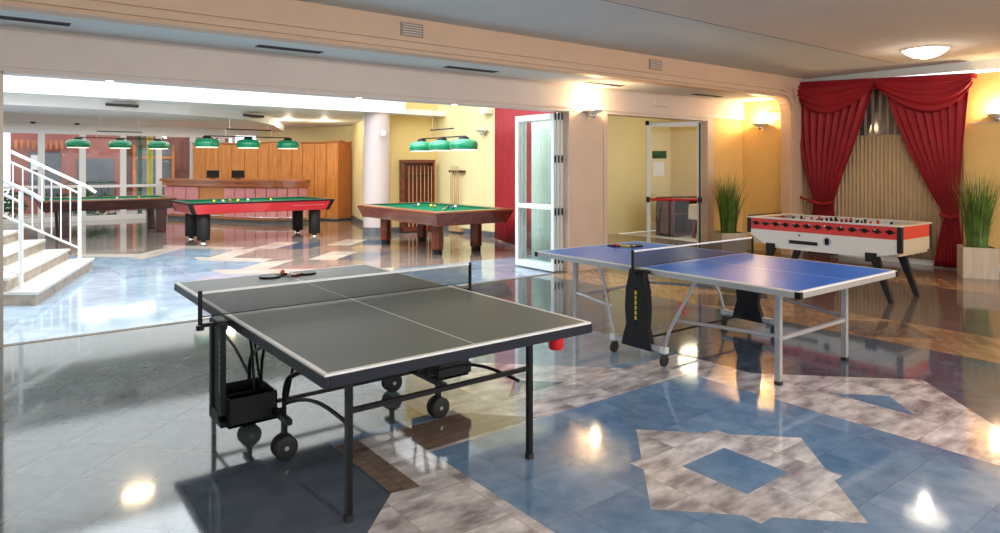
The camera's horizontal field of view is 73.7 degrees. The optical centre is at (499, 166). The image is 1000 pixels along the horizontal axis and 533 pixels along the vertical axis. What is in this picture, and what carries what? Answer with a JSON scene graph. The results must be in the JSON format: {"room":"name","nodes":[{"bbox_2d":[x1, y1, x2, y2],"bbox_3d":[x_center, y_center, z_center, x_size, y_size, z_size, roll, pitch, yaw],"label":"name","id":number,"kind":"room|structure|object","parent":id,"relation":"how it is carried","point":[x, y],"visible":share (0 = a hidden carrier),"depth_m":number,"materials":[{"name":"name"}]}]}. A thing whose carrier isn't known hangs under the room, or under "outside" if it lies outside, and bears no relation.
{"room":"game room","nodes":[
{"label":"game room","id":0,"kind":"room"},
{"bbox_2d":[0,71,2,346],"bbox_3d":[-4.556,0.380,5.945,0.210,2.460,0.140,0,0,-37],"label":"trim","id":1,"kind":"structure","parent":0,"point":[1,73],"depth_m":5.95,"materials":[{"name":"silver metal"}]},
{"bbox_2d":[3,121,262,135],"bbox_3d":[-16.540,-1.170,16.627,22.000,0.240,0.120,0,0,-37],"label":"wall","id":2,"kind":"structure","parent":0,"point":[6,125],"depth_m":20.46,"materials":[{"name":"white paint"}]},
{"bbox_2d":[3,129,40,223],"bbox_3d":[-13.585,0.280,18.895,0.990,2.660,0.120,0,0,-37],"label":"window","id":3,"kind":"structure","parent":2,"relation":"in","point":[26,220],"depth_m":19.05,"materials":[{"name":"white metal"}]},
{"bbox_2d":[41,130,82,222],"bbox_3d":[-12.791,0.280,19.503,1.010,2.660,0.120,0,0,-37],"label":"window","id":4,"kind":"structure","parent":2,"relation":"in","point":[43,132],"depth_m":19.40,"materials":[{"name":"white metal"}]},
{"bbox_2d":[83,131,122,220],"bbox_3d":[-11.970,0.280,20.134,1.060,2.660,0.120,0,0,-37],"label":"window","id":5,"kind":"structure","parent":2,"relation":"in","point":[97,217],"depth_m":20.07,"materials":[{"name":"white metal"}]},
{"bbox_2d":[123,132,158,218],"bbox_3d":[-11.157,0.280,20.758,0.990,2.660,0.120,0,0,-37],"label":"window","id":6,"kind":"structure","parent":2,"relation":"in","point":[125,216],"depth_m":20.63,"materials":[{"name":"white metal"}]},
{"bbox_2d":[159,133,192,194],"bbox_3d":[-10.368,0.280,21.363,1.000,2.660,0.120,0,0,-37],"label":"window","id":7,"kind":"structure","parent":2,"relation":"in","point":[161,135],"depth_m":21.21,"materials":[{"name":"white metal"}]},
{"bbox_2d":[193,134,221,142],"bbox_3d":[-9.614,0.280,21.942,0.900,2.660,0.120,0,0,-37],"label":"window","id":8,"kind":"structure","parent":2,"relation":"in","point":[195,136],"depth_m":21.79,"materials":[{"name":"white metal"}]},
{"bbox_2d":[222,135,234,142],"bbox_3d":[-9.090,0.280,22.343,0.420,2.660,0.120,0,0,-37],"label":"window","id":9,"kind":"structure","parent":2,"relation":"in","point":[223,138],"depth_m":22.31,"materials":[{"name":"white metal"}]},
{"bbox_2d":[3,75,405,113],"bbox_3d":[-10.962,-2.320,9.235,21.850,2.140,0.200,0,0,-37],"label":"trim","id":10,"kind":"structure","parent":0,"point":[11,84],"depth_m":12.89,"materials":[{"name":"white paint"}]},
{"bbox_2d":[3,93,445,129],"bbox_3d":[-13.461,-1.325,13.683,23.300,0.130,9.900,0,0,-37],"label":"ceiling","id":11,"kind":"structure","parent":0,"point":[291,118],"depth_m":17.13,"materials":[{"name":"white paint"}]},
{"bbox_2d":[65,117,169,148],"bbox_3d":[-9.496,-0.853,16.663,2.284,0.795,0.524,0,0,-37],"label":"lamp","id":12,"kind":"object","parent":11,"relation":"hanging from","point":[77,142],"visible":1,"depth_m":16.49,"materials":[{"name":"green"}]},
{"bbox_2d":[105,103,138,107],"bbox_3d":[-7.244,-1.167,12.775,0.560,0.048,0.230,0,0,-37],"label":"air vent","id":13,"kind":"object","parent":11,"relation":"attached to","point":[106,104],"visible":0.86,"depth_m":12.70,"materials":[{"name":"grey"}]},
{"bbox_2d":[194,119,299,148],"bbox_3d":[-5.666,-0.738,15.064,2.314,0.645,0.524,0,0,-37],"label":"lamp","id":14,"kind":"object","parent":11,"relation":"hanging from","point":[206,141],"visible":1,"depth_m":14.85,"materials":[{"name":"green"}]},
{"bbox_2d":[243,114,263,117],"bbox_3d":[-5.736,-1.167,15.385,0.230,0.048,0.560,0,0,29],"label":"air vent","id":15,"kind":"object","parent":11,"relation":"attached to","point":[247,115],"visible":0.86,"depth_m":15.35,"materials":[{"name":"grey"}]},
{"bbox_2d":[256,121,362,219],"bbox_3d":[-5.057,0.110,20.183,1.428,3.000,9.072,0,0,-40],"label":"wall","id":16,"kind":"structure","parent":0,"point":[354,133],"depth_m":20.64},
{"bbox_2d":[3,93,283,131],"bbox_3d":[-9.153,-1.170,13.474,4.204,0.200,14.469,0,0,34],"label":"trim","id":17,"kind":"structure","parent":16,"relation":"attached to","point":[13,103],"depth_m":13.45,"materials":[{"name":"white paint"}]},
{"bbox_2d":[351,215,362,225],"bbox_3d":[-3.747,1.545,18.388,0.184,0.130,4.741,0,0,-23],"label":"baseboard","id":18,"kind":"structure","parent":16,"relation":"attached to","point":[359,221],"depth_m":19.06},
{"bbox_2d":[0,9,779,101],"bbox_3d":[-2.833,-1.350,6.649,21.600,0.180,1.000,0,0,-37],"label":"ceiling","id":19,"kind":"structure","parent":0,"point":[78,25],"depth_m":7.31,"materials":[{"name":"paint"}]},
{"bbox_2d":[0,15,70,25],"bbox_3d":[-4.103,-1.255,5.700,0.730,0.010,0.140,0,0,-37],"label":"ceiling vent","id":20,"kind":"object","parent":19,"relation":"in","point":[1,17],"visible":1,"depth_m":5.75,"materials":[{"name":"grey"}]},
{"bbox_2d":[255,45,322,53],"bbox_3d":[-2.253,-1.255,7.158,0.700,0.010,0.140,0,0,-37],"label":"ceiling vent","id":21,"kind":"object","parent":19,"relation":"in","point":[259,46],"visible":1,"depth_m":7.13,"materials":[{"name":"grey"}]},
{"bbox_2d":[443,66,498,72],"bbox_3d":[-0.371,-1.255,8.639,0.790,0.010,0.140,0,0,-37],"label":"ceiling vent","id":22,"kind":"object","parent":19,"relation":"in","point":[451,67],"visible":1,"depth_m":8.61,"materials":[{"name":"grey"}]},
{"bbox_2d":[585,82,624,86],"bbox_3d":[1.602,-1.255,10.191,0.750,0.010,0.140,0,0,-37],"label":"ceiling vent","id":23,"kind":"object","parent":19,"relation":"in","point":[585,82],"visible":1,"depth_m":10.17,"materials":[{"name":"grey"}]},
{"bbox_2d":[691,94,723,96],"bbox_3d":[3.674,-1.255,11.819,0.780,0.010,0.140,0,0,-37],"label":"ceiling vent","id":24,"kind":"object","parent":19,"relation":"in","point":[691,94],"visible":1,"depth_m":11.77,"materials":[{"name":"metal"}]},
{"bbox_2d":[797,73,976,113],"bbox_3d":[6.400,-1.224,11.377,0.274,0.711,2.870,0,0,-37],"label":"valance","id":25,"kind":"object","parent":19,"relation":"hanging from","point":[923,93],"visible":0.98,"depth_m":11.04,"materials":[{"name":"fabric"}]},
{"bbox_2d":[800,88,873,255],"bbox_3d":[5.953,0.089,11.914,0.152,3.002,1.405,0,0,-37],"label":"curtain","id":26,"kind":"object","parent":25,"relation":"hanging from","point":[827,141],"visible":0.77,"depth_m":12.03,"materials":[{"name":"fabric"}]},
{"bbox_2d":[886,90,968,267],"bbox_3d":[6.835,0.110,10.755,0.140,2.962,1.256,0,0,-37],"label":"curtain","id":27,"kind":"object","parent":25,"relation":"hanging from","point":[934,140],"visible":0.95,"depth_m":10.59,"materials":[{"name":"fabric"}]},
{"bbox_2d":[390,102,436,226],"bbox_3d":[-2.233,-0.890,16.626,1.500,5.000,0.100,0,0,-37],"label":"wall","id":28,"kind":"structure","parent":0,"point":[404,130],"depth_m":16.52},
{"bbox_2d":[437,104,556,231],"bbox_3d":[0.226,-0.890,14.065,0.578,5.000,7.009,0,0,-27],"label":"wall","id":29,"kind":"structure","parent":0,"point":[477,184],"depth_m":15.96,"materials":[{"name":"paint"}]},
{"bbox_2d":[391,226,494,237],"bbox_3d":[-1.411,1.545,15.555,1.500,0.130,2.600,0,0,-37],"label":"baseboard","id":30,"kind":"structure","parent":29,"relation":"attached to","point":[393,229],"depth_m":15.96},
{"bbox_2d":[448,170,465,231],"bbox_3d":[-1.058,0.830,16.204,0.130,1.480,0.600,0,0,-37],"label":"cue rack","id":31,"kind":"object","parent":29,"relation":"attached to","point":[449,228],"visible":0.97,"depth_m":16.09,"materials":[{"name":"brown wood"}]},
{"bbox_2d":[452,166,452,226],"bbox_3d":[-1.163,0.730,16.250,0.030,1.500,0.030,0,0,30],"label":"cue","id":32,"kind":"object","parent":31,"relation":"on","point":[452,166],"visible":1,"depth_m":16.25,"materials":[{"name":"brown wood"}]},
{"bbox_2d":[454,166,454,227],"bbox_3d":[-1.102,0.730,16.171,0.030,1.500,0.030,0,0,30],"label":"cue","id":33,"kind":"object","parent":31,"relation":"on","point":[454,166],"visible":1,"depth_m":16.16,"materials":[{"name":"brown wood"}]},
{"bbox_2d":[448,227,463,231],"bbox_3d":[-1.058,1.530,16.204,0.130,0.080,0.520,0,0,-38],"label":"shelf","id":34,"kind":"object","parent":31,"relation":"attached to","point":[449,228],"depth_m":16.12,"materials":[{"name":"brown wood"}]},
{"bbox_2d":[456,166,456,227],"bbox_3d":[-1.053,0.730,16.107,0.030,1.500,0.030,0,0,30],"label":"cue","id":35,"kind":"object","parent":31,"relation":"on","point":[456,166],"visible":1,"depth_m":16.10,"materials":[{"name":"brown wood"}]},
{"bbox_2d":[458,167,458,227],"bbox_3d":[-1.004,0.730,16.044,0.030,1.500,0.030,0,0,30],"label":"cue","id":36,"kind":"object","parent":31,"relation":"on","point":[458,167],"visible":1,"depth_m":16.04,"materials":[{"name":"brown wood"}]},
{"bbox_2d":[475,129,487,135],"bbox_3d":[-0.424,-0.787,15.304,0.310,0.155,0.310,0,0,-37],"label":"wall sconce","id":37,"kind":"object","parent":29,"relation":"attached to","point":[481,131],"visible":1,"depth_m":15.27,"materials":[{"name":"silver metal"}]},
{"bbox_2d":[479,108,491,113],"bbox_3d":[-0.333,-1.260,15.185,0.160,0.120,0.300,0,0,-37],"label":"exit light","id":38,"kind":"object","parent":29,"relation":"attached to","point":[483,110],"visible":1,"depth_m":15.09,"materials":[{"name":"white"}]},
{"bbox_2d":[0,213,999,532],"bbox_3d":[-3.006,1.608,9.668,25.000,0.004,33.000,0,0,-37],"label":"floor","id":39,"kind":"structure","parent":0,"point":[112,432],"depth_m":4.35,"materials":[{"name":"grey tile"}]},
{"bbox_2d":[3,230,94,305],"bbox_3d":[-7.501,1.050,8.569,3.438,1.120,3.118,0,0,-21],"label":"stairs","id":40,"kind":"structure","parent":39,"relation":"on","point":[46,271],"depth_m":8.97,"materials":[{"name":"stone"}]},
{"bbox_2d":[3,179,43,289],"bbox_3d":[-6.474,0.304,7.545,2.246,2.291,0.097,0,0,-21],"label":"stair railing","id":41,"kind":"object","parent":40,"relation":"on","point":[20,200],"visible":1,"depth_m":7.85,"materials":[{"name":"metal"}]},
{"bbox_2d":[3,146,96,259],"bbox_3d":[-7.551,0.223,10.076,2.546,2.453,0.097,0,0,-21],"label":"stair railing","id":42,"kind":"object","parent":40,"relation":"on","point":[78,192],"visible":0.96,"depth_m":10.31,"materials":[{"name":"metal"}]},
{"bbox_2d":[65,181,115,215],"bbox_3d":[-13.442,1.049,21.953,1.426,1.122,0.050,0,0,-37],"label":"railing","id":43,"kind":"object","parent":39,"relation":"on","point":[87,182],"visible":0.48,"depth_m":22.09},
{"bbox_2d":[35,195,176,236],"bbox_3d":[-9.605,1.184,16.295,2.800,0.852,1.750,0,0,-37],"label":"table","id":44,"kind":"object","parent":39,"relation":"on","point":[156,206],"visible":0.81,"depth_m":15.93,"materials":[{"name":"wood"}]},
{"bbox_2d":[138,136,141,213],"bbox_3d":[-11.781,0.110,21.842,0.140,3.000,0.140,0,0,-37],"label":"post","id":45,"kind":"object","parent":39,"relation":"on","point":[139,140],"visible":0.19,"depth_m":21.77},
{"bbox_2d":[147,136,152,194],"bbox_3d":[-11.461,0.110,21.835,0.180,3.000,0.180,0,0,-37],"label":"post","id":46,"kind":"object","parent":39,"relation":"on","point":[149,151],"visible":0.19,"depth_m":21.75,"materials":[{"name":"yellow"}]},
{"bbox_2d":[159,178,310,223],"bbox_3d":[-7.890,0.985,19.531,5.398,1.250,1.168,0,0,20],"label":"bar counter","id":47,"kind":"object","parent":39,"relation":"on","point":[181,188],"depth_m":18.96,"materials":[{"name":"brown wood"}]},
{"bbox_2d":[207,170,218,178],"bbox_3d":[-8.493,0.235,19.755,0.360,0.250,0.110,0,0,0],"label":"monitor","id":48,"kind":"object","parent":47,"relation":"on","point":[212,174],"visible":1,"depth_m":19.73,"materials":[{"name":"black"}]},
{"bbox_2d":[160,178,309,180],"bbox_3d":[-7.925,0.385,19.559,5.303,0.050,1.138,0,0,20],"label":"countertop","id":49,"kind":"structure","parent":47,"relation":"on","point":[160,178],"depth_m":18.76,"materials":[{"name":"brown wood"}]},
{"bbox_2d":[232,170,243,178],"bbox_3d":[-7.616,0.235,19.405,0.360,0.250,0.110,0,0,0],"label":"monitor","id":50,"kind":"object","parent":47,"relation":"on","point":[237,174],"visible":0.98,"depth_m":19.38,"materials":[{"name":"black"}]},
{"bbox_2d":[170,196,333,243],"bbox_3d":[-5.575,1.177,15.102,3.120,0.866,1.750,0,0,-37],"label":"table","id":51,"kind":"object","parent":39,"relation":"on","point":[197,212],"visible":1,"depth_m":14.67,"materials":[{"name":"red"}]},
{"bbox_2d":[192,140,351,220],"bbox_3d":[-7.243,0.408,20.664,5.511,2.403,0.526,0,0,12],"label":"wood panelling","id":52,"kind":"object","parent":39,"relation":"on","point":[327,164],"visible":0.45,"depth_m":20.36,"materials":[{"name":"wood"}]},
{"bbox_2d":[362,112,389,235],"bbox_3d":[-2.907,0.110,15.731,0.660,3.000,0.660,0,0,-37],"label":"column","id":53,"kind":"structure","parent":39,"relation":"on","point":[376,147],"depth_m":15.46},
{"bbox_2d":[174,262,591,523],"bbox_3d":[-0.942,1.151,4.269,1.873,0.918,2.753,0,0,-37],"label":"table","id":54,"kind":"object","parent":39,"relation":"on","point":[341,327],"visible":1,"depth_m":3.70,"materials":[{"name":"black"}]},
{"bbox_2d":[259,272,287,278],"bbox_3d":[-1.730,0.838,5.146,0.156,0.020,0.254,0,0,42],"label":"bat","id":55,"kind":"object","parent":54,"relation":"on","point":[266,276],"visible":0.88,"depth_m":5.12,"materials":[{"name":"black"}]},
{"bbox_2d":[291,271,315,276],"bbox_3d":[-1.554,0.839,5.245,0.156,0.020,0.254,0,0,17],"label":"bat","id":56,"kind":"object","parent":54,"relation":"on","point":[298,273],"visible":1,"depth_m":5.22,"materials":[{"name":"black"}]},
{"bbox_2d":[399,160,434,231],"bbox_3d":[-2.044,0.710,16.544,0.920,1.760,0.220,0,0,-37],"label":"cue rack","id":57,"kind":"object","parent":39,"relation":"on","point":[409,170],"visible":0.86,"depth_m":16.51,"materials":[{"name":"red wood"}]},
{"bbox_2d":[420,166,420,201],"bbox_3d":[-1.955,0.725,16.462,0.030,1.480,0.030,0,0,30],"label":"cue","id":58,"kind":"object","parent":57,"relation":"on","point":[420,166],"visible":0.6,"depth_m":16.45,"materials":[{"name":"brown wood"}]},
{"bbox_2d":[424,166,424,201],"bbox_3d":[-1.868,0.725,16.528,0.030,1.480,0.030,0,0,30],"label":"cue","id":59,"kind":"object","parent":57,"relation":"on","point":[424,166],"visible":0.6,"depth_m":16.52,"materials":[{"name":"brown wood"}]},
{"bbox_2d":[428,166,428,225],"bbox_3d":[-1.781,0.725,16.595,0.030,1.480,0.030,0,0,30],"label":"cue","id":60,"kind":"object","parent":57,"relation":"on","point":[428,166],"visible":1,"depth_m":16.59,"materials":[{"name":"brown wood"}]},
{"bbox_2d":[431,166,431,201],"bbox_3d":[-1.709,0.725,16.650,0.030,1.480,0.030,0,0,30],"label":"cue","id":61,"kind":"object","parent":57,"relation":"on","point":[431,166],"visible":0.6,"depth_m":16.64,"materials":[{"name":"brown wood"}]},
{"bbox_2d":[357,202,513,254],"bbox_3d":[-1.363,1.194,13.160,1.700,0.832,3.100,0,0,-37],"label":"table","id":62,"kind":"object","parent":39,"relation":"on","point":[423,215],"visible":1,"depth_m":12.43,"materials":[{"name":"wood"}]},
{"bbox_2d":[656,196,696,236],"bbox_3d":[4.305,1.165,15.908,1.200,0.890,0.500,0,0,-37],"label":"sideboard","id":63,"kind":"object","parent":39,"relation":"on","point":[672,219],"visible":0.67,"depth_m":15.68,"materials":[{"name":"brown wood"}]},
{"bbox_2d":[688,204,696,237],"bbox_3d":[5.054,1.230,15.093,1.205,0.760,1.005,0,0,-37],"label":"table","id":64,"kind":"object","parent":39,"relation":"on","point":[692,208],"visible":0.2,"depth_m":15.08,"materials":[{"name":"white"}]},
{"bbox_2d":[535,236,898,385],"bbox_3d":[1.801,1.151,6.077,1.809,0.918,2.764,0,0,-37],"label":"table","id":65,"kind":"object","parent":39,"relation":"on","point":[751,275],"visible":0.96,"depth_m":5.55,"materials":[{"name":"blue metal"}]},
{"bbox_2d":[607,244,629,246],"bbox_3d":[1.264,0.839,7.103,0.254,0.020,0.156,0,0,33],"label":"bat","id":66,"kind":"object","parent":65,"relation":"on","point":[610,245],"visible":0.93,"depth_m":7.07,"materials":[{"name":"black"}]},
{"bbox_2d":[629,244,642,247],"bbox_3d":[1.427,0.839,7.073,0.156,0.020,0.254,0,0,22],"label":"bat","id":67,"kind":"object","parent":65,"relation":"on","point":[631,245],"visible":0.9,"depth_m":7.07,"materials":[{"name":"black"}]},
{"bbox_2d":[709,171,753,252],"bbox_3d":[4.100,0.820,11.910,1.010,1.580,0.776,0,0,30],"label":"potted grass","id":68,"kind":"object","parent":39,"relation":"on","point":[728,213],"depth_m":11.81,"materials":[{"name":"green plant"}]},
{"bbox_2d":[747,212,931,303],"bbox_3d":[4.455,1.133,8.813,1.080,0.955,1.984,0,0,-37],"label":"table","id":69,"kind":"object","parent":39,"relation":"on","point":[871,239],"visible":0.97,"depth_m":8.33,"materials":[{"name":"white"}]},
{"bbox_2d":[755,214,788,216],"bbox_3d":[3.830,0.695,9.481,0.760,0.020,0.160,0,0,-38],"label":"shelf","id":70,"kind":"object","parent":69,"relation":"attached to","point":[759,215],"depth_m":9.46,"materials":[{"name":"beige"}]},
{"bbox_2d":[789,240,816,245],"bbox_3d":[3.923,0.988,8.645,0.014,0.045,0.380,0,0,-38],"label":"tray","id":71,"kind":"object","parent":69,"relation":"on","point":[791,242],"depth_m":8.64,"materials":[{"name":"black plastic"}]},
{"bbox_2d":[891,222,929,226],"bbox_3d":[4.938,0.695,8.037,0.760,0.020,0.160,0,0,-38],"label":"shelf","id":72,"kind":"object","parent":69,"relation":"attached to","point":[910,224],"depth_m":8.04,"materials":[{"name":"beige"}]},
{"bbox_2d":[949,167,999,279],"bbox_3d":[7.032,0.795,9.777,1.117,1.630,0.913,0,0,-43],"label":"potted grass","id":73,"kind":"object","parent":39,"relation":"on","point":[977,259],"depth_m":9.64,"materials":[{"name":"green plant"}]},
{"bbox_2d":[957,244,998,279],"bbox_3d":[6.993,1.390,9.777,0.430,0.440,0.430,0,0,25],"label":"planter","id":74,"kind":"object","parent":39,"relation":"on","point":[979,261],"depth_m":9.60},
{"bbox_2d":[495,108,553,249],"bbox_3d":[0.433,0.110,13.286,0.056,2.960,3.184,0,0,-19],"label":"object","id":75,"kind":"object","parent":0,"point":[504,118],"visible":0.35,"depth_m":13.98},
{"bbox_2d":[557,111,607,272],"bbox_3d":[1.297,0.380,10.499,0.840,2.460,0.280,0,0,-37],"label":"pillar","id":76,"kind":"structure","parent":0,"point":[585,141],"depth_m":10.37,"materials":[{"name":"paint"}]},
{"bbox_2d":[3,271,564,345],"bbox_3d":[-1.733,1.606,8.089,6.900,0.008,0.055,0,0,-37],"label":"trim","id":77,"kind":"structure","parent":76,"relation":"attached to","point":[564,271],"depth_m":6.62,"materials":[{"name":"silver metal"}]},
{"bbox_2d":[520,112,559,270],"bbox_3d":[0.609,0.385,10.492,0.044,2.410,0.954,0,0,-37],"label":"door","id":78,"kind":"structure","parent":76,"relation":"in","point":[558,113],"depth_m":10.14,"materials":[{"name":"white metal"}]},
{"bbox_2d":[523,113,562,270],"bbox_3d":[0.664,0.385,10.534,0.044,2.410,0.954,0,0,-37],"label":"door","id":79,"kind":"structure","parent":76,"relation":"in","point":[561,114],"depth_m":10.39,"materials":[{"name":"white metal"}]},
{"bbox_2d":[584,109,603,118],"bbox_3d":[1.443,-0.818,10.309,0.310,0.155,0.310,0,0,-37],"label":"wall sconce","id":80,"kind":"object","parent":76,"relation":"attached to","point":[592,113],"visible":1,"depth_m":10.26,"materials":[{"name":"glass"}]},
{"bbox_2d":[608,116,670,233],"bbox_3d":[2.655,0.110,15.965,5.350,3.000,0.100,0,0,-37],"label":"wall","id":81,"kind":"structure","parent":0,"point":[627,136],"depth_m":16.36,"materials":[{"name":"paint"}]},
{"bbox_2d":[297,0,999,78],"bbox_3d":[1.580,-1.758,0.897,21.600,0.265,13.500,0,0,-37],"label":"ceiling","id":82,"kind":"structure","parent":0,"point":[596,23],"depth_m":7.80,"materials":[{"name":"paint"}]},
{"bbox_2d":[902,45,948,58],"bbox_3d":[5.843,-1.558,9.173,0.550,0.135,0.550,0,0,-37],"label":"ceiling light","id":83,"kind":"object","parent":82,"relation":"attached to","point":[928,51],"visible":1,"depth_m":9.02,"materials":[{"name":"glass"}]},
{"bbox_2d":[671,120,696,195],"bbox_3d":[5.479,0.110,15.939,0.100,3.000,3.380,0,0,-37],"label":"wall","id":84,"kind":"structure","parent":0,"point":[683,139],"depth_m":16.93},
{"bbox_2d":[713,118,742,231],"bbox_3d":[4.340,0.160,12.841,1.280,2.900,0.150,0,0,-37],"label":"wall","id":85,"kind":"structure","parent":0,"point":[728,133],"depth_m":12.77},
{"bbox_2d":[0,25,743,121],"bbox_3d":[-3.505,-2.115,6.802,20.720,2.550,0.260,0,0,-37],"label":"beam","id":86,"kind":"structure","parent":85,"relation":"attached to","point":[26,52],"depth_m":7.61,"materials":[{"name":"paint"}]},
{"bbox_2d":[515,112,555,271],"bbox_3d":[0.553,0.385,10.449,0.044,2.410,0.954,0,0,-37],"label":"door","id":87,"kind":"structure","parent":86,"relation":"attached to","point":[532,264],"depth_m":10.41,"materials":[{"name":"white metal"}]},
{"bbox_2d":[532,121,550,261],"bbox_3d":[0.811,0.410,10.930,0.033,2.320,0.952,0,0,-33],"label":"glass panel","id":88,"kind":"object","parent":86,"relation":"hanging from","point":[541,131],"visible":0.4,"depth_m":11.10,"materials":[{"name":"clear glass"}]},
{"bbox_2d":[645,121,701,247],"bbox_3d":[3.201,0.370,12.327,1.010,2.440,0.122,0,0,8],"label":"door","id":89,"kind":"structure","parent":86,"relation":"attached to","point":[658,167],"depth_m":12.36,"materials":[{"name":"white metal"}]},
{"bbox_2d":[653,99,668,106],"bbox_3d":[2.779,-1.090,11.475,0.380,0.120,0.055,0,0,-37],"label":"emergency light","id":90,"kind":"object","parent":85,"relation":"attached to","point":[656,102],"visible":1,"depth_m":11.43,"materials":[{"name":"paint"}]},
{"bbox_2d":[660,100,668,105],"bbox_3d":[2.833,-1.090,11.486,0.240,0.090,0.005,0,0,-38],"label":"diffuser","id":91,"kind":"object","parent":90,"relation":"attached to","point":[662,102],"depth_m":11.48,"materials":[{"name":"paint"}]},
{"bbox_2d":[701,120,713,248],"bbox_3d":[3.821,0.380,12.417,0.180,2.460,0.230,0,0,-37],"label":"trim","id":92,"kind":"structure","parent":85,"relation":"attached to","point":[707,127],"depth_m":12.33,"materials":[{"name":"paint"}]},
{"bbox_2d":[743,100,780,252],"bbox_3d":[5.081,0.160,12.779,0.180,2.900,0.850,0,0,-37],"label":"wall","id":93,"kind":"structure","parent":0,"point":[761,148],"depth_m":12.74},
{"bbox_2d":[0,0,804,254],"bbox_3d":[-2.692,-0.020,6.137,21.200,3.260,0.225,0,0,-37],"label":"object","id":94,"kind":"structure","parent":93,"relation":"attached to","point":[292,21],"depth_m":7.53,"materials":[{"name":"paint"}]},
{"bbox_2d":[401,21,422,37],"bbox_3d":[-0.970,-1.510,7.375,0.280,0.150,0.018,0,0,-37],"label":"air vent","id":95,"kind":"object","parent":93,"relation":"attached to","point":[407,29],"visible":1,"depth_m":7.37,"materials":[{"name":"beige"}]},
{"bbox_2d":[649,59,661,70],"bbox_3d":[2.307,-1.510,9.889,0.280,0.150,0.018,0,0,-37],"label":"air vent","id":96,"kind":"object","parent":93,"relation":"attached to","point":[654,64],"visible":1,"depth_m":9.88,"materials":[{"name":"beige"}]},
{"bbox_2d":[752,122,767,129],"bbox_3d":[4.917,-0.767,12.647,0.310,0.155,0.310,0,0,-37],"label":"wall sconce","id":97,"kind":"object","parent":93,"relation":"attached to","point":[760,126],"visible":1,"depth_m":12.60,"materials":[{"name":"glass"}]},
{"bbox_2d":[767,112,780,120],"bbox_3d":[5.147,-0.940,12.520,0.030,0.160,0.300,0,0,-37],"label":"junction box","id":98,"kind":"object","parent":93,"relation":"attached to","point":[772,116],"visible":0.96,"depth_m":12.50,"materials":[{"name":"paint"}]},
{"bbox_2d":[603,0,979,62],"bbox_3d":[1.666,-1.639,-0.250,20.340,0.022,11.575,0,0,-37],"label":"trim","id":99,"kind":"structure","parent":0,"point":[603,0],"depth_m":7.87,"materials":[{"name":"grey"}]},
{"bbox_2d":[874,71,999,264],"bbox_3d":[9.874,0.080,7.337,0.200,3.060,13.620,0,0,-37],"label":"wall","id":100,"kind":"structure","parent":0,"point":[981,140],"depth_m":10.30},
{"bbox_2d":[857,89,900,135],"bbox_3d":[6.489,-0.915,11.534,0.040,0.850,2.600,0,0,-37],"label":"window","id":101,"kind":"structure","parent":100,"relation":"in","point":[878,120],"depth_m":11.50,"materials":[{"name":"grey glass"}]},
{"bbox_2d":[804,135,963,259],"bbox_3d":[6.467,0.490,11.455,0.033,2.040,2.578,0,0,-37],"label":"sheer curtain","id":102,"kind":"object","parent":100,"relation":"hanging from","point":[881,179],"visible":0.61,"depth_m":11.34,"materials":[{"name":"fabric"}]},
{"bbox_2d":[804,58,999,81],"bbox_3d":[9.878,-1.530,7.233,0.200,0.320,13.450,0,0,-37],"label":"trim","id":103,"kind":"structure","parent":100,"relation":"attached to","point":[989,63],"depth_m":10.94,"materials":[{"name":"paint"}]},
{"bbox_2d":[805,251,999,272],"bbox_3d":[9.834,1.555,7.200,0.030,0.110,13.450,0,0,-37],"label":"baseboard","id":104,"kind":"structure","parent":100,"relation":"attached to","point":[884,258],"depth_m":11.10,"materials":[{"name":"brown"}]},
{"bbox_2d":[971,121,999,123],"bbox_3d":[10.647,-0.680,6.153,0.015,0.020,10.800,0,0,-37],"label":"trim","id":105,"kind":"structure","parent":100,"relation":"attached to","point":[992,121],"depth_m":10.30,"materials":[{"name":"paint"}]},
{"bbox_2d":[985,112,999,122],"bbox_3d":[7.502,-0.748,10.067,0.310,0.155,0.310,0,0,-37],"label":"wall sconce","id":106,"kind":"object","parent":100,"relation":"attached to","point":[996,116],"visible":1,"depth_m":10.04,"materials":[{"name":"glass"}]},
{"bbox_3d":[-6.195,-3.340,8.796,16.880,0.100,6.300,0,0,-37],"label":"trim","id":107,"kind":"structure","parent":0,"visible":0},
{"bbox_2d":[409,104,477,151],"bbox_3d":[-1.122,-1.798,12.878,0.524,2.985,2.024,0,0,-37],"label":"lamp","id":108,"kind":"object","parent":107,"relation":"hanging from","point":[463,143],"visible":1,"depth_m":12.65,"materials":[{"name":"green"}]},
{"label":"outside","id":109,"kind":"structure","parent":0,"visible":0},
{"bbox_2d":[4,202,145,217],"bbox_3d":[-18.674,1.775,24.336,32.000,0.270,14.650,0,0,-37],"label":"ground","id":110,"kind":"structure","parent":109,"point":[134,211],"depth_m":23.34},
{"bbox_2d":[3,189,30,218],"bbox_3d":[-15.258,0.994,20.370,1.511,1.312,1.090,0,0,-20],"label":"bush","id":111,"kind":"object","parent":110,"relation":"on","point":[6,199],"visible":0.48,"depth_m":20.44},
{"bbox_2d":[10,133,119,214],"bbox_3d":[-14.977,-0.090,23.297,3.400,3.400,0.600,0,0,-37],"label":"window","id":112,"kind":"structure","parent":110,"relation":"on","point":[102,161],"depth_m":23.11,"materials":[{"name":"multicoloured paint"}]},
{"bbox_2d":[31,155,37,169],"bbox_3d":[-15.696,-0.140,22.632,0.350,0.500,0.060,0,0,-38],"label":"poster","id":113,"kind":"object","parent":112,"relation":"attached to","point":[34,157],"depth_m":22.57,"materials":[{"name":"white paint"}]},
{"bbox_2d":[46,188,116,215],"bbox_3d":[-12.959,1.054,20.808,2.027,1.179,1.189,0,0,-37],"label":"bush","id":114,"kind":"object","parent":110,"relation":"on","point":[88,194],"visible":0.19,"depth_m":20.86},
{"bbox_2d":[126,136,228,210],"bbox_3d":[-12.261,-0.090,25.507,3.600,3.400,0.400,0,0,-37],"label":"shop","id":115,"kind":"structure","parent":110,"relation":"on","point":[175,159],"depth_m":25.01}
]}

